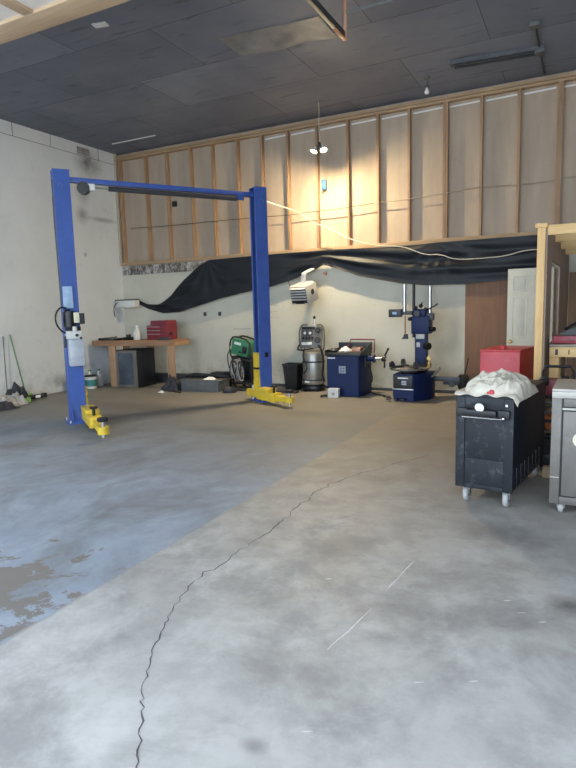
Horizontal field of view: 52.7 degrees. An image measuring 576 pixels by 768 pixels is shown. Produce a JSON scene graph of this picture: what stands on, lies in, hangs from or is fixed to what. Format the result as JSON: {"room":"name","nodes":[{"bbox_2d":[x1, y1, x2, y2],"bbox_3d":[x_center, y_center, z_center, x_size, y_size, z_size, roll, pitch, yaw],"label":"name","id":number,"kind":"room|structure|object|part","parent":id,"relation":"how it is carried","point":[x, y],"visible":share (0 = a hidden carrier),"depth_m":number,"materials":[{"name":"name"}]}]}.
{"room":"auto repair garage","nodes":[
{"label":"auto repair garage","id":0,"kind":"room"},
{"bbox_2d":[0,119,125,394],"bbox_3d":[-6.264,-1.883,8.373,0.262,4.980,11.350,2,8,27],"label":"wall","id":1,"kind":"structure","parent":0,"point":[29,283],"depth_m":11.23,"materials":[{"name":"paint"}]},
{"bbox_2d":[113,154,122,264],"bbox_3d":[-3.759,-3.852,12.877,0.050,2.380,0.070,2,8,27],"label":"trim","id":2,"kind":"structure","parent":1,"relation":"attached to","point":[114,155],"depth_m":12.87,"materials":[{"name":"wood"}]},
{"bbox_2d":[114,299,139,315],"bbox_3d":[-3.562,-1.677,12.838,0.591,0.372,0.198,2,8,27],"label":"work light","id":3,"kind":"object","parent":1,"relation":"attached to","point":[126,302],"visible":1,"depth_m":12.76,"materials":[{"name":"white metal"}]},
{"bbox_2d":[0,382,575,767],"bbox_3d":[-1.267,1.352,2.820,14.500,0.252,17.500,2,8,27],"label":"floor","id":4,"kind":"structure","parent":0,"point":[220,579],"depth_m":3.18,"materials":[{"name":"concrete"}]},
{"bbox_2d":[2,336,6,389],"bbox_3d":[-5.069,-0.261,10.375,0.189,1.162,0.229,2,8,27],"label":"mop","id":5,"kind":"object","parent":4,"relation":"on","point":[2,336],"visible":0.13,"depth_m":10.41,"materials":[{"name":"grey plastic"}]},
{"bbox_2d":[0,401,20,410],"bbox_3d":[-4.802,0.342,9.673,0.521,0.140,0.414,2,8,27],"label":"rag","id":6,"kind":"object","parent":4,"relation":"on","point":[4,405],"visible":1,"depth_m":9.61,"materials":[{"name":"fabric"}]},
{"bbox_2d":[0,391,28,405],"bbox_3d":[-4.856,0.258,9.992,0.528,0.226,0.559,2,8,27],"label":"rag","id":7,"kind":"object","parent":4,"relation":"on","point":[16,399],"visible":0.88,"depth_m":10.00,"materials":[{"name":"fabric"}]},
{"bbox_2d":[6,381,28,397],"bbox_3d":[-4.841,0.136,10.380,0.308,0.364,0.350,2,8,27],"label":"rag","id":8,"kind":"object","parent":4,"relation":"on","point":[15,387],"visible":0.47,"depth_m":10.38,"materials":[{"name":"fabric"}]},
{"bbox_2d":[9,334,32,394],"bbox_3d":[-4.887,-0.309,10.621,0.288,1.202,0.296,2,8,27],"label":"broom","id":9,"kind":"object","parent":4,"relation":"on","point":[9,334],"visible":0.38,"depth_m":10.58,"materials":[{"name":"plastic"}]},
{"bbox_3d":[-4.920,-0.353,10.592,0.255,1.105,0.026,0,8,14],"label":"handle","id":10,"kind":"part","parent":9,"relation":"part of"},
{"bbox_2d":[29,392,46,399],"bbox_3d":[-4.603,0.224,10.723,0.100,0.095,0.319,5,10,42],"label":"grinder","id":11,"kind":"object","parent":4,"relation":"on","point":[42,395],"visible":0.87,"depth_m":10.69,"materials":[{"name":"black plastic"}]},
{"bbox_2d":[84,374,96,388],"bbox_3d":[-4.076,-0.049,12.022,0.256,0.280,0.256,2,8,27],"label":"bucket","id":12,"kind":"object","parent":4,"relation":"on","point":[91,379],"visible":0.95,"depth_m":11.93,"materials":[{"name":"white plastic"}]},
{"bbox_3d":[-4.079,-0.173,12.006,0.256,0.030,0.256,2,8,27],"label":"lid","id":13,"kind":"part","parent":12,"relation":"part of","materials":[{"name":"black plastic"}]},
{"bbox_2d":[96,369,103,385],"bbox_3d":[-4.013,-0.141,12.362,0.150,0.370,0.100,2,8,27],"label":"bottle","id":14,"kind":"object","parent":4,"relation":"on","point":[100,382],"visible":0.93,"depth_m":12.32,"materials":[{"name":"white plastic"}]},
{"bbox_2d":[116,348,155,387],"bbox_3d":[-3.167,-0.345,12.133,0.500,0.770,0.630,2,8,23],"label":"mini fridge","id":15,"kind":"object","parent":4,"relation":"on","point":[135,366],"visible":1,"depth_m":11.90,"materials":[{"name":"grey metal"}]},
{"bbox_3d":[-3.295,-0.307,11.869,0.370,0.650,0.013,2,8,23],"label":"door glass","id":16,"kind":"part","parent":15,"relation":"part of","materials":[{"name":"glass"}]},
{"bbox_3d":[-3.283,-0.301,11.860,0.500,0.760,0.030,2,8,23],"label":"door frame","id":17,"kind":"part","parent":15,"relation":"part of","materials":[{"name":"grey metal"}]},
{"bbox_2d":[92,338,189,386],"bbox_3d":[-3.078,-0.451,12.248,1.950,0.965,0.650,1,8,19],"label":"workbench","id":18,"kind":"object","parent":4,"relation":"on","point":[170,344],"visible":0.75,"depth_m":11.92,"materials":[{"name":"brown wood"}]},
{"bbox_2d":[98,336,121,339],"bbox_3d":[-3.753,-0.970,12.302,0.460,0.084,0.240,2,8,27],"label":"tray","id":19,"kind":"object","parent":18,"relation":"on","point":[109,338],"visible":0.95,"depth_m":12.27,"materials":[{"name":"black plastic"}]},
{"bbox_3d":[-3.629,-0.368,12.155,0.160,0.854,0.090,1,8,19],"label":"leg","id":20,"kind":"part","parent":18,"relation":"part of","materials":[{"name":"brown wood"}]},
{"bbox_2d":[122,334,133,339],"bbox_3d":[-3.365,-0.992,12.271,0.280,0.115,0.276,2,8,27],"label":"pan","id":21,"kind":"object","parent":18,"relation":"on","point":[128,336],"visible":0.91,"depth_m":12.18,"materials":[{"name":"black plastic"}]},
{"bbox_2d":[133,325,140,339],"bbox_3d":[-3.153,-1.075,12.151,0.160,0.300,0.160,2,8,27],"label":"spray bottle","id":22,"kind":"object","parent":18,"relation":"on","point":[136,334],"visible":1,"depth_m":12.10,"materials":[{"name":"white plastic"}]},
{"bbox_2d":[147,320,176,339],"bbox_3d":[-2.617,-1.123,12.062,0.555,0.390,0.342,3,9,29],"label":"tool chest","id":23,"kind":"object","parent":18,"relation":"on","point":[158,328],"visible":0.97,"depth_m":11.94,"materials":[{"name":"red metal"}]},
{"bbox_3d":[-2.760,-1.149,11.959,0.380,0.065,0.012,3,9,29],"label":"drawer","id":24,"kind":"part","parent":23,"relation":"part of","materials":[{"name":"red metal"}]},
{"bbox_3d":[-2.756,-1.000,11.978,0.380,0.065,0.012,3,9,29],"label":"drawer","id":25,"kind":"part","parent":23,"relation":"part of","materials":[{"name":"red metal"}]},
{"bbox_3d":[-2.575,-1.267,12.036,0.440,0.100,0.310,3,9,29],"label":"lid","id":26,"kind":"part","parent":23,"relation":"part of","materials":[{"name":"red metal"}]},
{"bbox_2d":[156,337,171,339],"bbox_3d":[-2.488,-0.923,11.719,0.307,0.061,0.175,2,8,27],"label":"rag","id":27,"kind":"object","parent":18,"relation":"on","point":[159,338],"visible":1,"depth_m":11.67,"materials":[{"name":"fabric"}]},
{"bbox_3d":[-2.327,-0.344,11.713,0.160,0.854,0.090,1,8,19],"label":"leg","id":28,"kind":"part","parent":18,"relation":"part of","materials":[{"name":"brown wood"}]},
{"bbox_2d":[160,374,180,390],"bbox_3d":[-2.256,-0.041,11.414,0.407,0.311,0.344,2,8,27],"label":"plastic sheet","id":29,"kind":"object","parent":4,"relation":"on","point":[171,383],"visible":0.87,"depth_m":11.32,"materials":[{"name":"plastic"}]},
{"bbox_2d":[50,168,293,437],"bbox_3d":[-1.497,-1.251,8.360,3.425,3.482,1.881,-6,9,-30],"label":"lift","id":30,"kind":"object","parent":4,"relation":"on","point":[80,411],"visible":1,"depth_m":8.26,"materials":[{"name":"blue metal"}]},
{"bbox_3d":[-3.068,-1.184,8.152,0.210,3.455,0.210,-6,9,-30],"label":"post","id":31,"kind":"part","parent":30,"relation":"part of","materials":[{"name":"blue metal"}]},
{"bbox_3d":[-3.026,0.414,8.362,0.300,0.260,0.380,-6,9,-30],"label":"plate","id":32,"kind":"part","parent":30,"relation":"part of","materials":[{"name":"blue metal"}]},
{"bbox_2d":[73,312,79,322],"bbox_3d":[-2.911,-0.912,7.990,0.075,0.140,0.075,-6,9,-30],"label":"switch","id":33,"kind":"object","parent":30,"relation":"attached to","point":[76,315],"depth_m":7.96,"materials":[{"name":"beige plastic"}]},
{"bbox_2d":[77,181,89,194],"bbox_3d":[-2.813,-2.692,8.003,0.170,0.170,0.117,-3,8,-10],"label":"pulley","id":34,"kind":"object","parent":30,"relation":"attached to","point":[83,187],"depth_m":7.95,"materials":[{"name":"black plastic"}]},
{"bbox_3d":[-2.686,0.435,7.959,0.180,0.195,0.839,-5,8,-26],"label":"arm","id":35,"kind":"part","parent":30,"relation":"part of","materials":[{"name":"yellow metal"}]},
{"bbox_3d":[-0.446,-1.450,9.647,0.210,3.455,0.210,-6,9,-30],"label":"post","id":36,"kind":"part","parent":30,"relation":"part of","materials":[{"name":"blue metal"}]},
{"bbox_3d":[-0.404,0.148,9.857,0.300,0.260,0.380,-6,9,-30],"label":"plate","id":37,"kind":"part","parent":30,"relation":"part of","materials":[{"name":"yellow metal"}]},
{"bbox_3d":[-0.310,0.169,9.509,0.180,0.195,0.499,-7,9,-37],"label":"arm","id":38,"kind":"part","parent":30,"relation":"part of","materials":[{"name":"yellow metal"}]},
{"bbox_2d":[267,201,536,259],"bbox_3d":[1.762,-2.565,9.336,4.381,1.155,1.310,2,8,27],"label":"extension cord","id":39,"kind":"object","parent":30,"relation":"attached to","point":[267,201],"visible":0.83,"depth_m":9.95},
{"bbox_2d":[155,372,190,382],"bbox_3d":[-2.707,-0.141,12.755,1.700,0.200,0.150,2,8,27],"label":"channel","id":40,"kind":"object","parent":4,"relation":"on","point":[160,377],"visible":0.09,"depth_m":12.66,"materials":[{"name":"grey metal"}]},
{"bbox_2d":[179,373,230,392],"bbox_3d":[-1.617,-0.044,11.280,0.953,0.335,0.470,2,8,24],"label":"tub","id":41,"kind":"object","parent":4,"relation":"on","point":[187,384],"depth_m":11.15,"materials":[{"name":"grey plastic"}]},
{"bbox_3d":[-1.608,-0.091,11.270,0.880,0.020,0.470,2,8,24],"label":"lid","id":42,"kind":"part","parent":41,"relation":"part of","materials":[{"name":"grey plastic"}]},
{"bbox_3d":[-1.599,-0.165,11.312,0.947,0.105,0.152,1,8,21],"label":"trim strip","id":43,"kind":"part","parent":41,"relation":"part of","materials":[{"name":"plastic"}]},
{"bbox_2d":[203,377,215,379],"bbox_3d":[-1.491,-0.112,11.062,0.222,0.050,0.168,2,8,27],"label":"glove","id":44,"kind":"object","parent":41,"relation":"on","point":[207,378],"visible":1,"depth_m":11.03,"materials":[{"name":"fabric"}]},
{"bbox_2d":[210,371,231,386],"bbox_3d":[-1.350,-0.094,11.738,0.360,0.300,0.240,2,8,27],"label":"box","id":45,"kind":"object","parent":4,"relation":"on","point":[215,372],"visible":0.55,"depth_m":11.66,"materials":[{"name":"plastic"}]},
{"bbox_2d":[222,387,237,392],"bbox_3d":[-1.090,0.113,10.934,0.300,0.085,0.300,2,8,27],"label":"pan","id":46,"kind":"object","parent":4,"relation":"on","point":[224,389],"visible":1,"depth_m":10.84,"materials":[{"name":"grey metal"}]},
{"bbox_2d":[227,335,253,387],"bbox_3d":[-0.879,-0.441,11.471,0.563,1.033,0.539,2,8,27],"label":"welder","id":47,"kind":"object","parent":4,"relation":"on","point":[243,348],"visible":0.94,"depth_m":11.33,"materials":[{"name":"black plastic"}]},
{"bbox_3d":[-0.873,-0.653,11.239,0.193,0.159,0.030,2,8,27],"label":"control panel","id":48,"kind":"part","parent":47,"relation":"part of","materials":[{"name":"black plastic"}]},
{"bbox_2d":[237,388,298,393],"bbox_3d":[-0.406,0.126,10.893,1.300,0.035,0.140,2,8,27],"label":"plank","id":49,"kind":"object","parent":4,"relation":"on","point":[239,389],"visible":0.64,"depth_m":10.74,"materials":[{"name":"brown wood"}]},
{"bbox_2d":[282,362,302,390],"bbox_3d":[0.100,-0.140,11.008,0.324,0.505,0.317,2,8,27],"label":"trash can","id":50,"kind":"object","parent":4,"relation":"on","point":[293,371],"visible":0.98,"depth_m":10.92,"materials":[{"name":"black plastic"}]},
{"bbox_2d":[297,316,325,390],"bbox_3d":[0.466,-0.571,10.818,0.540,1.390,0.460,2,8,27],"label":"machine","id":51,"kind":"object","parent":4,"relation":"on","point":[313,361],"visible":1,"depth_m":10.70,"materials":[{"name":"silver metal"}]},
{"bbox_3d":[0.344,-0.745,10.730,0.200,0.051,0.025,1,8,22],"label":"name plate","id":52,"kind":"part","parent":51,"relation":"part of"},
{"bbox_3d":[0.436,-0.863,10.749,0.410,0.398,0.150,1,8,22],"label":"gauge panel","id":53,"kind":"part","parent":51,"relation":"part of","materials":[{"name":"grey metal"}]},
{"bbox_3d":[0.482,-0.308,10.865,0.410,0.655,0.410,2,8,27],"label":"tank","id":54,"kind":"part","parent":51,"relation":"part of","materials":[{"name":"silver metal"}]},
{"bbox_2d":[320,388,339,397],"bbox_3d":[0.721,0.152,10.005,0.322,0.155,0.149,1,8,21],"label":"box","id":55,"kind":"object","parent":4,"relation":"on","point":[332,392],"visible":1,"depth_m":9.95,"materials":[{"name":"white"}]},
{"bbox_2d":[325,339,388,396],"bbox_3d":[1.255,-0.292,10.168,1.056,0.966,0.620,2,8,27],"label":"wheel balancer","id":56,"kind":"object","parent":4,"relation":"on","point":[349,371],"visible":0.98,"depth_m":10.03,"materials":[{"name":"blue metal"}]},
{"bbox_2d":[339,346,351,350],"bbox_3d":[1.015,-0.624,10.254,0.207,0.084,0.169,2,8,27],"label":"paper towel","id":57,"kind":"object","parent":56,"relation":"on","point":[345,348],"visible":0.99,"depth_m":10.22,"materials":[{"name":"paper"}]},
{"bbox_2d":[325,342,371,355],"bbox_3d":[1.067,-0.619,10.217,0.655,0.210,0.620,2,8,27],"label":"tray","id":58,"kind":"object","parent":56,"relation":"on","point":[367,350],"depth_m":10.17,"materials":[{"name":"black plastic"}]},
{"bbox_2d":[352,346,363,351],"bbox_3d":[1.231,-0.622,10.235,0.160,0.090,0.200,2,8,27],"label":"box","id":59,"kind":"object","parent":56,"relation":"on","point":[354,348],"visible":0.93,"depth_m":10.16,"materials":[{"name":"cardboard"}]},
{"bbox_3d":[1.381,-0.400,10.134,0.014,0.180,0.260,2,8,27],"label":"panel","id":60,"kind":"part","parent":56,"relation":"part of","materials":[{"name":"blue metal"}]},
{"bbox_2d":[386,283,469,401],"bbox_3d":[2.220,-0.704,9.516,1.319,1.900,0.776,-1,7,1],"label":"tire changer","id":61,"kind":"object","parent":4,"relation":"on","point":[415,382],"visible":0.99,"depth_m":9.47,"materials":[{"name":"blue metal"}]},
{"bbox_3d":[1.879,-1.181,9.688,0.390,0.130,0.120,2,8,27],"label":"tool arm","id":62,"kind":"part","parent":61,"relation":"part of","materials":[{"name":"black metal"}]},
{"bbox_3d":[1.845,-0.028,9.343,0.320,0.215,0.016,3,9,30],"label":"panel","id":63,"kind":"part","parent":61,"relation":"part of","materials":[{"name":"black plastic"}]},
{"bbox_3d":[1.926,-1.421,9.618,0.062,0.450,0.062,2,8,27],"label":"rod","id":64,"kind":"part","parent":61,"relation":"part of","materials":[{"name":"metal"}]},
{"bbox_3d":[1.947,-0.965,9.673,0.028,0.330,0.028,2,8,27],"label":"thin rod","id":65,"kind":"part","parent":61,"relation":"part of","materials":[{"name":"metal"}]},
{"bbox_3d":[2.289,-0.620,9.555,0.117,0.120,0.078,-5,8,-23],"label":"knob","id":66,"kind":"part","parent":61,"relation":"part of","materials":[{"name":"black plastic"}]},
{"bbox_3d":[2.321,-1.371,9.504,0.060,0.460,0.060,2,8,27],"label":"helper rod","id":67,"kind":"part","parent":61,"relation":"part of","materials":[{"name":"metal"}]},
{"bbox_3d":[2.351,-0.895,9.490,0.078,0.080,0.120,-4,8,-21],"label":"knob","id":68,"kind":"part","parent":61,"relation":"part of","materials":[{"name":"black plastic"}]},
{"bbox_3d":[2.624,-0.040,9.486,0.519,0.170,0.140,2,8,27],"label":"bead breaker arm","id":69,"kind":"part","parent":61,"relation":"part of","materials":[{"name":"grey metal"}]},
{"bbox_3d":[2.820,-0.021,9.344,0.117,0.270,0.270,-2,8,-4],"label":"bead blade","id":70,"kind":"part","parent":61,"relation":"part of","materials":[{"name":"black rubber"}]},
{"bbox_2d":[464,280,507,379],"bbox_3d":[3.572,-0.823,9.574,1.280,2.050,0.040,2,8,27],"label":"plywood sheet","id":71,"kind":"object","parent":4,"relation":"on","point":[485,302],"visible":0.23,"depth_m":9.67,"materials":[{"name":"wood"}]},
{"bbox_2d":[455,376,548,506],"bbox_3d":[1.808,0.432,4.857,0.456,0.883,1.215,4,9,35],"label":"tool cart","id":72,"kind":"object","parent":4,"relation":"on","point":[499,443],"visible":1,"depth_m":4.45,"materials":[{"name":"black metal"}]},
{"bbox_3d":[1.458,0.248,4.344,0.318,0.028,0.028,4,9,35],"label":"handle rod","id":73,"kind":"part","parent":72,"relation":"part of","materials":[{"name":"metal"}]},
{"bbox_3d":[1.492,0.483,4.430,0.292,0.590,0.010,4,9,35],"label":"panel","id":74,"kind":"part","parent":72,"relation":"part of","materials":[{"name":"metal"}]},
{"bbox_3d":[1.489,0.457,4.424,0.432,0.713,0.016,4,9,35],"label":"frame","id":75,"kind":"part","parent":72,"relation":"part of","materials":[{"name":"metal"}]},
{"bbox_2d":[454,368,538,406],"bbox_3d":[1.657,-0.001,4.595,0.474,0.234,0.656,4,9,35],"label":"cloth","id":76,"kind":"object","parent":72,"relation":"on","point":[516,386],"visible":1,"depth_m":4.40,"materials":[{"name":"fabric"}]},
{"bbox_3d":[2.268,-0.018,5.161,0.102,0.094,0.082,4,9,35],"label":"handle","id":77,"kind":"part","parent":72,"relation":"part of","materials":[{"name":"black plastic"}]},
{"bbox_2d":[479,345,533,378],"bbox_3d":[2.587,0.059,6.852,0.450,1.063,0.745,4,9,36],"label":"storage bin","id":78,"kind":"object","parent":4,"relation":"on","point":[519,359],"visible":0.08,"depth_m":6.57,"materials":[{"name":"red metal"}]},
{"bbox_3d":[2.578,-0.415,6.796,0.450,0.018,0.730,4,9,36],"label":"lid","id":79,"kind":"part","parent":78,"relation":"part of","materials":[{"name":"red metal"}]},
{"bbox_2d":[542,465,549,477],"bbox_3d":[2.314,0.776,5.146,0.115,0.100,0.060,2,8,27],"label":"wood block","id":80,"kind":"object","parent":4,"relation":"on","point":[546,468],"visible":0.56,"depth_m":5.13,"materials":[{"name":"wood"}]},
{"bbox_2d":[540,365,575,466],"bbox_3d":[2.482,0.304,5.369,0.310,0.968,0.294,2,8,27],"label":"hand truck","id":81,"kind":"object","parent":4,"relation":"on","point":[546,458],"visible":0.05,"depth_m":5.34,"materials":[{"name":"black metal"}]},
{"bbox_3d":[2.522,0.714,5.481,0.280,0.116,0.165,2,8,27],"label":"toe plate","id":82,"kind":"part","parent":81,"relation":"part of","materials":[{"name":"black metal"}]},
{"bbox_2d":[543,432,550,454],"bbox_3d":[2.572,0.607,5.550,0.272,0.290,0.320,2,8,27],"label":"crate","id":83,"kind":"object","parent":81,"relation":"on","point":[546,436],"visible":0.08,"depth_m":5.44,"materials":[{"name":"black plastic"}]},
{"bbox_2d":[544,433,550,453],"bbox_3d":[2.568,0.619,5.554,0.210,0.240,0.260,2,8,27],"label":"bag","id":84,"kind":"object","parent":83,"relation":"in","point":[547,440],"visible":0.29,"depth_m":5.47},
{"bbox_2d":[544,397,551,432],"bbox_3d":[2.564,0.290,5.508,0.272,0.290,0.320,2,8,27],"label":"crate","id":85,"kind":"object","parent":83,"relation":"on","point":[546,402],"visible":0.03,"depth_m":5.42,"materials":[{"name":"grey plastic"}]},
{"bbox_2d":[545,414,551,429],"bbox_3d":[2.505,0.356,5.486,0.160,0.140,0.158,2,8,27],"label":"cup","id":86,"kind":"object","parent":85,"relation":"in","point":[548,416],"visible":0.32,"depth_m":5.46,"materials":[{"name":"plastic"}]},
{"bbox_2d":[546,376,571,394],"bbox_3d":[2.559,0.017,5.477,0.220,0.195,0.240,2,8,27],"label":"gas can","id":87,"kind":"object","parent":85,"relation":"on","point":[552,381],"visible":0.41,"depth_m":5.41,"materials":[{"name":"red plastic"}]},
{"bbox_3d":[2.470,0.258,5.342,0.282,0.868,0.026,2,8,27],"label":"frame","id":88,"kind":"part","parent":81,"relation":"part of","materials":[{"name":"black plastic"}]},
{"bbox_2d":[547,341,575,432],"bbox_3d":[3.400,0.154,5.702,1.520,1.130,0.801,2,8,27],"label":"bench","id":89,"kind":"object","parent":4,"relation":"on","point":[556,351],"visible":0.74,"depth_m":5.61,"materials":[{"name":"brown wood"}]},
{"bbox_3d":[2.621,0.229,5.756,0.085,1.010,0.085,2,8,27],"label":"leg","id":90,"kind":"part","parent":89,"relation":"part of","materials":[{"name":"brown wood"}]},
{"bbox_3d":[2.902,0.148,6.309,0.085,1.010,0.085,2,8,27],"label":"leg","id":91,"kind":"part","parent":89,"relation":"part of","materials":[{"name":"brown wood"}]},
{"bbox_2d":[553,334,575,343],"bbox_3d":[2.985,-0.440,5.676,0.720,0.075,0.308,2,8,27],"label":"tool case","id":92,"kind":"object","parent":89,"relation":"on","point":[557,339],"visible":1,"depth_m":5.67,"materials":[{"name":"red plastic"}]},
{"bbox_2d":[559,322,575,334],"bbox_3d":[2.968,-0.565,5.667,0.592,0.174,0.187,2,8,27],"label":"tool","id":93,"kind":"object","parent":92,"relation":"on","point":[572,331],"visible":1,"depth_m":5.71,"materials":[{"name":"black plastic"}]},
{"bbox_3d":[2.977,-0.585,5.652,0.532,0.131,0.048,2,8,27],"label":"carry handle","id":94,"kind":"part","parent":93,"relation":"part of","materials":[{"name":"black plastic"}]},
{"bbox_2d":[549,379,575,511],"bbox_3d":[2.321,0.466,4.339,0.628,0.925,0.620,2,8,28],"label":"tool cart","id":95,"kind":"object","parent":4,"relation":"on","point":[562,481],"visible":1,"depth_m":4.18,"materials":[{"name":"grey metal"}]},
{"bbox_3d":[2.182,0.511,4.077,0.470,0.620,0.012,2,8,28],"label":"door","id":96,"kind":"part","parent":95,"relation":"part of","materials":[{"name":"grey metal"}]},
{"bbox_3d":[2.172,0.187,4.033,0.488,0.015,0.016,2,8,28],"label":"rail","id":97,"kind":"part","parent":95,"relation":"part of","materials":[{"name":"metal"}]},
{"bbox_3d":[2.173,0.142,4.031,0.470,0.055,0.008,2,8,28],"label":"drawer","id":98,"kind":"part","parent":95,"relation":"part of","materials":[{"name":"grey metal"}]},
{"bbox_2d":[0,0,575,154],"bbox_3d":[-0.021,-4.200,4.861,14.500,0.200,11.350,2,8,27],"label":"ceiling","id":99,"kind":"structure","parent":0,"point":[162,69],"depth_m":8.25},
{"bbox_2d":[0,0,130,43],"bbox_3d":[-3.757,-3.187,3.803,5.250,0.065,4.560,2,8,27],"label":"beam","id":100,"kind":"structure","parent":99,"relation":"attached to","point":[18,18],"depth_m":5.34,"materials":[{"name":"brown wood"}]},
{"bbox_2d":[91,21,108,27],"bbox_3d":[-2.253,-4.307,6.982,0.180,0.022,0.100,0,8,15],"label":"ceiling vent","id":101,"kind":"object","parent":99,"relation":"in","point":[98,24],"visible":1,"depth_m":6.96,"materials":[{"name":"metal"}]},
{"bbox_2d":[112,135,155,143],"bbox_3d":[-3.109,-4.908,11.692,1.120,0.012,0.030,2,8,27],"label":"batten","id":102,"kind":"object","parent":99,"relation":"attached to","point":[152,135],"visible":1,"depth_m":11.66,"materials":[{"name":"metal"}]},
{"bbox_2d":[218,16,335,55],"bbox_3d":[-0.135,-4.406,7.412,1.404,0.044,0.548,1,8,22],"label":"ceiling panel","id":103,"kind":"object","parent":99,"relation":"attached to","point":[278,37],"visible":1,"depth_m":7.40,"materials":[{"name":"grey"}]},
{"bbox_2d":[311,102,326,152],"bbox_3d":[0.515,-4.360,9.876,0.289,0.817,0.113,2,8,27],"label":"hanging lamp","id":104,"kind":"object","parent":99,"relation":"hanging from","point":[323,149],"visible":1,"depth_m":9.92,"materials":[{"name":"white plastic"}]},
{"bbox_2d":[307,0,395,40],"bbox_3d":[-0.300,-3.512,3.179,1.000,0.710,5.850,2,8,27],"label":"door track","id":105,"kind":"object","parent":99,"relation":"hanging from","point":[341,32],"visible":1,"depth_m":5.76,"materials":[{"name":"grey metal"}]},
{"bbox_3d":[-0.725,-3.216,3.427,0.040,0.060,5.830,2,8,27],"label":"rail","id":106,"kind":"part","parent":105,"relation":"part of","materials":[{"name":"grey metal"}]},
{"bbox_2d":[424,76,429,94],"bbox_3d":[2.035,-4.480,8.726,0.100,0.331,0.312,2,8,27],"label":"bulb","id":107,"kind":"object","parent":99,"relation":"attached to","point":[426,86],"visible":1,"depth_m":8.69,"materials":[{"name":"grey plastic"}]},
{"bbox_2d":[450,44,544,68],"bbox_3d":[2.914,-4.567,8.150,1.240,0.082,0.196,1,8,21],"label":"ceiling light","id":108,"kind":"object","parent":99,"relation":"attached to","point":[535,51],"visible":1,"depth_m":8.10,"materials":[{"name":"grey metal"}]},
{"bbox_2d":[530,20,544,74],"bbox_3d":[3.468,-4.579,8.003,0.120,0.050,1.860,2,8,27],"label":"conduit","id":109,"kind":"object","parent":99,"relation":"attached to","point":[536,24],"visible":0.94,"depth_m":7.28,"materials":[{"name":"grey metal"}]},
{"bbox_2d":[116,70,575,390],"bbox_3d":[2.507,-2.333,10.033,13.900,4.980,0.310,2,8,27],"label":"wall","id":110,"kind":"structure","parent":0,"point":[522,131],"depth_m":10.55,"materials":[{"name":"brown wood"}]},
{"bbox_2d":[123,261,205,274],"bbox_3d":[-2.646,-2.490,12.513,2.340,0.195,0.022,2,8,27],"label":"insulation","id":111,"kind":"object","parent":110,"relation":"attached to","point":[182,266],"depth_m":12.53},
{"bbox_2d":[172,201,176,206],"bbox_3d":[-2.399,-3.807,12.299,0.100,0.110,0.040,2,8,27],"label":"outlet box","id":112,"kind":"object","parent":110,"relation":"attached to","point":[174,203],"visible":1,"depth_m":12.28,"materials":[{"name":"black plastic"}]},
{"bbox_2d":[138,203,373,227],"bbox_3d":[-0.963,-3.288,11.542,5.560,0.089,0.014,2,8,27],"label":"cable","id":113,"kind":"object","parent":110,"relation":"attached to","point":[370,203],"visible":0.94,"depth_m":11.24,"materials":[{"name":"brown metal"}]},
{"bbox_2d":[288,268,318,304],"bbox_3d":[0.278,-1.803,10.711,0.461,0.663,0.543,4,9,35],"label":"heater","id":114,"kind":"object","parent":110,"relation":"attached to","point":[303,292],"visible":1,"depth_m":10.56,"materials":[{"name":"metal"}]},
{"bbox_2d":[320,179,326,199],"bbox_3d":[0.623,-3.517,10.792,0.201,0.511,0.060,2,8,27],"label":"outlet box","id":115,"kind":"object","parent":110,"relation":"attached to","point":[323,182],"visible":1,"depth_m":10.72,"materials":[{"name":"blue plastic"}]},
{"bbox_3d":[2.480,-2.438,9.970,13.900,0.075,0.120,2,8,27],"label":"plate","id":116,"kind":"part","parent":110,"relation":"part of","materials":[{"name":"brown wood"}]},
{"bbox_2d":[139,235,537,312],"bbox_3d":[0.372,-1.944,10.952,8.370,1.078,0.083,2,8,27],"label":"tarp","id":117,"kind":"object","parent":110,"relation":"attached to","point":[215,279],"visible":0.86,"depth_m":10.26,"materials":[{"name":"plastic"}]},
{"bbox_3d":[2.423,-4.716,9.678,13.900,0.040,0.104,2,8,27],"label":"plate","id":118,"kind":"part","parent":110,"relation":"part of","materials":[{"name":"brown wood"}]},
{"bbox_3d":[2.424,-4.666,9.684,13.900,0.040,0.104,2,8,27],"label":"plate","id":119,"kind":"part","parent":110,"relation":"part of","materials":[{"name":"brown wood"}]},
{"bbox_2d":[272,383,454,392],"bbox_3d":[-0.334,0.011,11.694,7.500,0.050,0.030,2,8,27],"label":"baseboard","id":120,"kind":"structure","parent":110,"relation":"attached to","point":[277,384],"depth_m":10.60,"materials":[{"name":"grey wood"}]},
{"bbox_2d":[375,175,575,202],"bbox_3d":[3.258,-3.173,9.411,3.860,0.096,0.014,2,8,27],"label":"cable","id":121,"kind":"object","parent":110,"relation":"attached to","point":[575,175],"visible":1,"depth_m":9.48,"materials":[{"name":"beige metal"}]},
{"bbox_2d":[533,223,575,434],"bbox_3d":[5.521,-0.535,6.181,5.025,2.260,4.200,2,8,28],"label":"wooden frame","id":122,"kind":"structure","parent":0,"point":[555,243],"depth_m":5.56,"materials":[{"name":"brown wood"}]},
{"bbox_2d":[506,267,554,345],"bbox_3d":[3.790,-0.778,9.149,0.665,2.060,0.118,2,8,27],"label":"paneled door","id":123,"kind":"structure","parent":122,"relation":"in","point":[521,300],"depth_m":9.15,"materials":[{"name":"beige paint"}]},
{"bbox_3d":[3.658,-1.048,9.194,0.220,0.650,0.008,2,8,27],"label":"panel","id":124,"kind":"part","parent":123,"relation":"part of","materials":[{"name":"beige paint"}]},
{"bbox_3d":[3.644,-1.573,9.125,0.220,0.250,0.008,2,8,27],"label":"panel","id":125,"kind":"part","parent":123,"relation":"part of","materials":[{"name":"beige paint"}]},
{"bbox_3d":[3.926,-1.037,9.059,0.220,0.650,0.008,2,8,27],"label":"panel","id":126,"kind":"part","parent":123,"relation":"part of","materials":[{"name":"beige paint"}]},
{"bbox_3d":[3.311,-1.726,7.173,0.105,0.040,4.160,2,8,28],"label":"plate","id":127,"kind":"part","parent":122,"relation":"part of","materials":[{"name":"brown wood"}]}
]}

